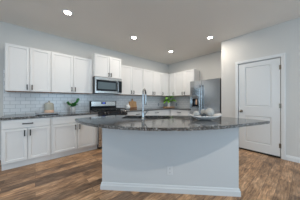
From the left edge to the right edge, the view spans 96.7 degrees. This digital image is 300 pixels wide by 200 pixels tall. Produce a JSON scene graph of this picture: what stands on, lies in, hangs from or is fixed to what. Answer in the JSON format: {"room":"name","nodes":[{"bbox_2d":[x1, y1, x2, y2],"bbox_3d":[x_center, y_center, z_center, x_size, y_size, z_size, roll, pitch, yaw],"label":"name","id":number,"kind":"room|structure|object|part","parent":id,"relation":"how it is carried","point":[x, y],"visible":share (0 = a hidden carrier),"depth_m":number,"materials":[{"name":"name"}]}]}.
{"room":"kitchen","nodes":[
{"label":"kitchen","id":0,"kind":"room"},
{"bbox_2d":[0,21,167,154],"bbox_3d":[-2.095,-0.193,3.418,7.923,2.726,0.120,0,0,-41],"label":"wall","id":1,"kind":"structure","parent":0,"point":[9,33],"depth_m":3.16,"materials":[{"name":"grey paint"}]},
{"bbox_2d":[5,43,50,92],"bbox_3d":[-2.479,-0.613,2.751,0.677,0.885,0.386,0,0,-41],"label":"upper cabinet","id":2,"kind":"object","parent":1,"relation":"attached to","point":[27,69],"visible":1,"depth_m":2.62,"materials":[{"name":"white paint"}]},
{"bbox_3d":[-2.513,-0.611,2.537,0.327,0.865,0.020,0,0,-41],"label":"door","id":3,"kind":"part","parent":2,"relation":"part of","materials":[{"name":"white paint"}]},
{"bbox_3d":[-2.260,-0.611,2.755,0.329,0.865,0.020,0,0,-41],"label":"door","id":4,"kind":"part","parent":2,"relation":"part of","materials":[{"name":"white paint"}]},
{"bbox_2d":[51,52,92,93],"bbox_3d":[-1.893,-0.613,3.255,0.868,0.885,0.386,0,0,-41],"label":"upper cabinet","id":5,"kind":"object","parent":1,"relation":"attached to","point":[70,74],"visible":0.97,"depth_m":3.11,"materials":[{"name":"white paint"}]},
{"bbox_3d":[-1.967,-0.611,3.007,0.408,0.865,0.020,0,0,-41],"label":"door","id":6,"kind":"part","parent":5,"relation":"part of","materials":[{"name":"white paint"}]},
{"bbox_3d":[-1.648,-0.611,3.281,0.417,0.865,0.020,0,0,-41],"label":"door","id":7,"kind":"part","parent":5,"relation":"part of","materials":[{"name":"white paint"}]},
{"bbox_2d":[3,69,167,115],"bbox_3d":[-1.052,-0.158,4.230,4.883,0.945,0.008,0,0,-41],"label":"backsplash","id":8,"kind":"structure","parent":1,"relation":"attached to","point":[13,102],"depth_m":3.24,"materials":[{"name":"tile"}]},
{"bbox_2d":[89,53,120,78],"bbox_3d":[-1.238,-0.892,3.728,0.734,0.580,0.523,0,0,-41],"label":"upper cabinet","id":9,"kind":"object","parent":1,"relation":"attached to","point":[103,66],"visible":0.9,"depth_m":3.53,"materials":[{"name":"white paint"}]},
{"bbox_3d":[-1.232,-0.890,3.458,0.375,0.560,0.020,0,0,-41],"label":"door","id":10,"kind":"part","parent":9,"relation":"part of","materials":[{"name":"white paint"}]},
{"bbox_3d":[-0.957,-0.890,3.695,0.336,0.560,0.020,0,0,-41],"label":"door","id":11,"kind":"part","parent":9,"relation":"part of","materials":[{"name":"white paint"}]},
{"bbox_2d":[93,76,121,93],"bbox_3d":[-1.224,-0.393,3.711,0.734,0.410,0.551,0,0,-41],"label":"microwave","id":12,"kind":"object","parent":1,"relation":"attached to","point":[101,85],"visible":0.97,"depth_m":3.50,"materials":[{"name":"grey metal"}]},
{"bbox_3d":[-1.136,-0.375,3.501,0.592,0.314,0.030,0,0,-41],"label":"door","id":13,"kind":"part","parent":12,"relation":"part of","materials":[{"name":"silver metal"}]},
{"bbox_3d":[-0.848,-0.375,3.749,0.114,0.314,0.030,0,0,-41],"label":"control panel","id":14,"kind":"part","parent":12,"relation":"part of","materials":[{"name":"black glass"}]},
{"bbox_2d":[114,65,142,95],"bbox_3d":[-0.659,-0.619,4.316,0.903,0.897,0.386,0,0,-41],"label":"upper cabinet","id":15,"kind":"object","parent":1,"relation":"attached to","point":[132,77],"visible":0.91,"depth_m":4.19,"materials":[{"name":"white paint"}]},
{"bbox_3d":[-0.714,-0.617,4.085,0.390,0.877,0.020,0,0,-41],"label":"door","id":16,"kind":"part","parent":15,"relation":"part of","materials":[{"name":"white paint"}]},
{"bbox_3d":[-0.395,-0.617,4.359,0.439,0.877,0.020,0,0,-41],"label":"door","id":17,"kind":"part","parent":15,"relation":"part of","materials":[{"name":"white paint"}]},
{"bbox_2d":[141,69,160,95],"bbox_3d":[0.012,-0.619,4.894,0.865,0.897,0.386,0,0,-41],"label":"upper cabinet","id":18,"kind":"object","parent":1,"relation":"attached to","point":[151,79],"visible":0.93,"depth_m":4.76,"materials":[{"name":"white paint"}]},
{"bbox_3d":[-0.054,-0.617,4.653,0.444,0.877,0.020,0,0,-41],"label":"door","id":19,"kind":"part","parent":18,"relation":"part of","materials":[{"name":"white paint"}]},
{"bbox_3d":[0.274,-0.617,4.935,0.404,0.877,0.020,0,0,-41],"label":"door","id":20,"kind":"part","parent":18,"relation":"part of","materials":[{"name":"white paint"}]},
{"bbox_2d":[161,72,168,96],"bbox_3d":[0.631,-0.619,5.426,0.767,0.897,0.386,0,0,-41],"label":"upper cabinet","id":21,"kind":"object","parent":1,"relation":"attached to","point":[164,76],"visible":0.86,"depth_m":5.19,"materials":[{"name":"white paint"}]},
{"bbox_2d":[0,0,299,64],"bbox_3d":[0.359,-1.606,0.505,8.003,0.100,7.897,0,0,-41],"label":"ceiling","id":22,"kind":"structure","parent":0,"point":[182,27],"depth_m":2.60,"materials":[{"name":"white paint"}]},
{"bbox_2d":[62,9,72,15],"bbox_3d":[-1.452,-1.551,2.358,0.172,0.010,0.172,0,0,-41],"label":"recessed light","id":23,"kind":"object","parent":22,"relation":"in","point":[65,11],"visible":1,"depth_m":2.35,"materials":[{"name":"white plastic"}]},
{"bbox_2d":[0,148,299,199],"bbox_3d":[0.359,1.200,0.505,8.003,0.060,7.897,0,0,-41],"label":"floor","id":24,"kind":"structure","parent":0,"point":[78,176],"depth_m":1.95,"materials":[{"name":"brown wood"}]},
{"bbox_2d":[1,117,50,170],"bbox_3d":[-2.375,0.746,2.613,0.655,0.848,0.715,0,0,-41],"label":"base cabinet","id":25,"kind":"object","parent":24,"relation":"on","point":[24,142],"visible":0.95,"depth_m":2.35,"materials":[{"name":"white paint"}]},
{"bbox_3d":[-2.300,0.770,2.275,0.308,0.564,0.020,0,0,-41],"label":"door","id":26,"kind":"part","parent":25,"relation":"part of","materials":[{"name":"white paint"}]},
{"bbox_3d":[-2.178,0.403,2.380,0.630,0.146,0.020,0,0,-41],"label":"drawer","id":27,"kind":"part","parent":25,"relation":"part of","materials":[{"name":"white paint"}]},
{"bbox_3d":[-2.059,0.770,2.483,0.314,0.564,0.020,0,0,-41],"label":"door","id":28,"kind":"part","parent":25,"relation":"part of","materials":[{"name":"white paint"}]},
{"bbox_2d":[51,114,97,158],"bbox_3d":[-1.784,0.746,3.121,0.900,0.848,0.715,0,0,-41],"label":"base cabinet","id":29,"kind":"object","parent":24,"relation":"on","point":[68,137],"visible":0.68,"depth_m":2.83,"materials":[{"name":"white paint"}]},
{"bbox_2d":[0,111,97,119],"bbox_3d":[-2.051,0.303,2.905,1.581,0.037,0.694,0,0,-41],"label":"countertop","id":30,"kind":"structure","parent":29,"relation":"on","point":[32,115],"depth_m":2.63,"materials":[{"name":"stone"}]},
{"bbox_2d":[35,112,59,114],"bbox_3d":[-2.115,0.269,2.758,0.380,0.032,0.280,0,0,-43],"label":"serving board","id":31,"kind":"object","parent":30,"relation":"on","point":[41,112],"visible":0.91,"depth_m":2.67,"materials":[{"name":"stone"}]},
{"bbox_2d":[44,101,53,112],"bbox_3d":[-2.115,0.130,2.798,0.166,0.246,0.166,0,0,-41],"label":"canister","id":32,"kind":"object","parent":31,"relation":"on","point":[48,107],"visible":1,"depth_m":2.74,"materials":[{"name":"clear glass"}]},
{"bbox_2d":[67,98,79,111],"bbox_3d":[-1.847,0.112,3.192,0.280,0.347,0.183,0,0,-41],"label":"potted plant","id":33,"kind":"object","parent":30,"relation":"on","point":[73,108],"visible":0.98,"depth_m":3.17,"materials":[{"name":"green plant"}]},
{"bbox_3d":[-1.746,0.770,2.752,0.433,0.564,0.020,0,0,-41],"label":"door","id":34,"kind":"part","parent":29,"relation":"part of","materials":[{"name":"white paint"}]},
{"bbox_3d":[-1.596,0.403,2.881,0.828,0.146,0.020,0,0,-41],"label":"drawer","id":35,"kind":"part","parent":29,"relation":"part of","materials":[{"name":"white paint"}]},
{"bbox_3d":[-1.429,0.770,3.025,0.387,0.564,0.020,0,0,-41],"label":"door","id":36,"kind":"part","parent":29,"relation":"part of","materials":[{"name":"white paint"}]},
{"bbox_2d":[89,101,126,148],"bbox_3d":[-1.135,0.595,3.645,0.766,1.150,0.763,0,0,-41],"label":"range","id":37,"kind":"object","parent":24,"relation":"on","point":[104,108],"visible":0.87,"depth_m":3.55,"materials":[{"name":"grey metal"}]},
{"bbox_3d":[-0.928,0.673,3.405,0.758,0.550,0.028,0,0,-41],"label":"oven door","id":38,"kind":"part","parent":37,"relation":"part of","materials":[{"name":"silver metal"}]},
{"bbox_2d":[90,109,121,111],"bbox_3d":[-1.129,0.272,3.638,0.766,0.019,0.632,0,0,-41],"label":"cooktop","id":39,"kind":"object","parent":37,"relation":"in","point":[94,110],"depth_m":3.44,"materials":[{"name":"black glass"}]},
{"bbox_3d":[-0.920,0.328,3.395,0.766,0.125,0.052,0,0,-41],"label":"control panel","id":40,"kind":"part","parent":37,"relation":"part of","materials":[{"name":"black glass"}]},
{"bbox_2d":[127,111,147,114],"bbox_3d":[-0.564,0.746,4.171,0.775,0.848,0.715,0,0,-41],"label":"base cabinet","id":41,"kind":"object","parent":24,"relation":"on","point":[136,112],"visible":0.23,"depth_m":3.90,"materials":[{"name":"white paint"}]},
{"bbox_2d":[148,109,169,115],"bbox_3d":[0.383,0.746,4.985,1.719,0.848,0.715,0,0,-41],"label":"base cabinet","id":42,"kind":"object","parent":24,"relation":"on","point":[153,112],"visible":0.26,"depth_m":4.55,"materials":[{"name":"white paint"}]},
{"bbox_2d":[122,107,189,111],"bbox_3d":[0.326,0.303,4.448,2.490,0.037,1.455,0,0,-41],"label":"countertop","id":43,"kind":"structure","parent":42,"relation":"on","point":[157,108],"depth_m":4.51,"materials":[{"name":"stone"}]},
{"bbox_2d":[129,99,136,108],"bbox_3d":[-0.587,0.112,4.538,0.298,0.343,0.098,0,0,-41],"label":"cutting board","id":44,"kind":"object","parent":43,"relation":"on","point":[133,105],"visible":0.94,"depth_m":4.53,"materials":[{"name":"brown wood"}]},
{"bbox_3d":[0.738,0.267,5.252,0.470,0.036,0.470,0,0,-41],"label":"round board","id":45,"kind":"object","parent":43,"relation":"on","visible":0},
{"bbox_2d":[164,96,175,106],"bbox_3d":[0.763,0.037,5.276,0.515,0.424,0.502,0,0,-7],"label":"potted plant","id":46,"kind":"object","parent":45,"relation":"on","point":[168,99],"visible":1,"depth_m":5.21,"materials":[{"name":"green plant"}]},
{"bbox_3d":[0.212,0.403,4.437,0.725,0.146,0.020,0,0,-41],"label":"drawer","id":47,"kind":"part","parent":42,"relation":"part of","materials":[{"name":"white paint"}]},
{"bbox_2d":[100,127,240,196],"bbox_3d":[0.248,0.735,1.984,1.760,0.871,0.606,0,0,4],"label":"kitchen island","id":48,"kind":"object","parent":24,"relation":"on","point":[204,162],"visible":0.86,"depth_m":1.69,"materials":[{"name":"grey paint"}]},
{"bbox_2d":[167,166,172,174],"bbox_3d":[0.253,0.888,1.693,0.070,0.114,0.009,0,0,5],"label":"electrical outlet","id":49,"kind":"object","parent":48,"relation":"attached to","point":[169,168],"visible":1,"depth_m":1.69,"materials":[{"name":"white plastic"}]},
{"bbox_3d":[0.248,1.123,1.984,1.760,0.094,0.606,0,0,4],"label":"trim","id":50,"kind":"part","parent":48,"relation":"part of","materials":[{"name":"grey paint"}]},
{"bbox_2d":[75,115,269,130],"bbox_3d":[0.223,0.281,1.811,2.646,0.033,1.047,0,0,4],"label":"island countertop","id":51,"kind":"structure","parent":48,"relation":"on","point":[121,122],"depth_m":1.60,"materials":[{"name":"stone"}]},
{"bbox_2d":[141,88,147,119],"bbox_3d":[-0.063,0.044,1.938,0.101,0.442,0.216,0,0,11],"label":"faucet","id":52,"kind":"object","parent":51,"relation":"on","point":[144,89],"visible":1,"depth_m":1.86,"materials":[{"name":"silver metal"}]},
{"bbox_3d":[-0.082,-0.014,1.949,0.025,0.327,0.194,0,0,11],"label":"spout","id":53,"kind":"part","parent":52,"relation":"part of","materials":[{"name":"silver metal"}]},
{"bbox_2d":[129,118,169,118],"bbox_3d":[-0.052,0.396,2.110,0.764,0.194,0.374,0,0,4],"label":"sink","id":54,"kind":"object","parent":51,"relation":"in","point":[129,118],"visible":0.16,"depth_m":2.27,"materials":[{"name":"silver metal"}]},
{"bbox_2d":[188,113,221,119],"bbox_3d":[0.751,0.221,1.840,0.450,0.087,0.250,0,0,4],"label":"decorative bowl","id":55,"kind":"object","parent":51,"relation":"on","point":[217,115],"visible":0.94,"depth_m":1.76,"materials":[{"name":"grey ceramic"}]},
{"bbox_2d":[205,108,213,116],"bbox_3d":[0.816,0.166,1.826,0.120,0.120,0.118,0,0,-41],"label":"decorative ball","id":56,"kind":"object","parent":55,"relation":"in","point":[209,112],"visible":0.92,"depth_m":1.78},
{"bbox_2d":[170,109,189,115],"bbox_3d":[1.217,0.746,4.774,0.714,0.848,0.775,0,0,-41],"label":"base cabinet","id":57,"kind":"object","parent":24,"relation":"on","point":[172,112],"visible":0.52,"depth_m":4.54,"materials":[{"name":"white paint"}]},
{"bbox_3d":[1.004,0.403,4.556,0.020,0.146,0.708,0,0,-41],"label":"drawer","id":58,"kind":"part","parent":57,"relation":"part of","materials":[{"name":"white paint"}]},
{"bbox_2d":[190,78,220,116],"bbox_3d":[1.796,0.282,4.123,0.675,1.775,0.920,0,0,-41],"label":"refrigerator","id":59,"kind":"object","parent":24,"relation":"on","point":[204,94],"visible":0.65,"depth_m":3.91,"materials":[{"name":"grey metal"}]},
{"bbox_3d":[1.437,0.237,4.170,0.057,1.685,0.380,0,0,-41],"label":"door","id":60,"kind":"part","parent":59,"relation":"part of","materials":[{"name":"silver metal"}]},
{"bbox_3d":[1.494,0.052,4.008,0.067,1.036,0.025,0,0,-41],"label":"handle","id":61,"kind":"part","parent":59,"relation":"part of","materials":[{"name":"silver metal"}]},
{"bbox_3d":[1.738,0.237,3.819,0.057,1.685,0.534,0,0,-41],"label":"door","id":62,"kind":"part","parent":59,"relation":"part of","materials":[{"name":"silver metal"}]},
{"bbox_2d":[168,51,220,79],"bbox_3d":[1.639,-0.193,4.937,0.120,2.726,2.447,0,0,-41],"label":"wall","id":63,"kind":"structure","parent":0,"point":[209,65],"depth_m":4.61,"materials":[{"name":"grey paint"}]},
{"bbox_2d":[169,73,174,95],"bbox_3d":[0.965,-0.619,5.330,0.386,0.897,0.274,0,0,-41],"label":"upper cabinet","id":64,"kind":"object","parent":63,"relation":"attached to","point":[172,75],"visible":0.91,"depth_m":5.22,"materials":[{"name":"white paint"}]},
{"bbox_2d":[169,96,189,107],"bbox_3d":[1.280,0.062,5.256,0.008,0.505,1.479,0,0,-41],"label":"backsplash","id":65,"kind":"structure","parent":63,"relation":"attached to","point":[182,101],"depth_m":5.29,"materials":[{"name":"tile"}]},
{"bbox_2d":[175,69,198,95],"bbox_3d":[1.327,-0.619,4.910,0.386,0.897,0.832,0,0,-41],"label":"upper cabinet","id":66,"kind":"object","parent":63,"relation":"attached to","point":[183,79],"visible":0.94,"depth_m":4.78,"materials":[{"name":"white paint"}]},
{"bbox_3d":[1.087,-0.617,4.973,0.020,0.877,0.412,0,0,-41],"label":"door","id":67,"kind":"part","parent":66,"relation":"part of","materials":[{"name":"white paint"}]},
{"bbox_3d":[1.357,-0.617,4.660,0.020,0.877,0.404,0,0,-41],"label":"door","id":68,"kind":"part","parent":66,"relation":"part of","materials":[{"name":"white paint"}]},
{"bbox_2d":[221,17,299,157],"bbox_3d":[3.874,-0.193,1.836,0.777,2.726,5.170,0,0,-41],"label":"wall","id":69,"kind":"structure","parent":0,"point":[284,37],"depth_m":2.73,"materials":[{"name":"grey paint"}]},
{"bbox_2d":[235,53,285,159],"bbox_3d":[2.408,0.115,2.976,0.189,2.111,0.875,0,0,-41],"label":"door","id":70,"kind":"structure","parent":69,"relation":"in","point":[260,83],"depth_m":2.89,"materials":[{"name":"white paint"}]},
{"bbox_2d":[286,155,299,162],"bbox_3d":[3.929,1.120,1.167,0.014,0.100,3.844,0,0,-41],"label":"baseboard","id":71,"kind":"structure","parent":69,"relation":"attached to","point":[288,157],"depth_m":2.55,"materials":[{"name":"white paint"}]}
]}

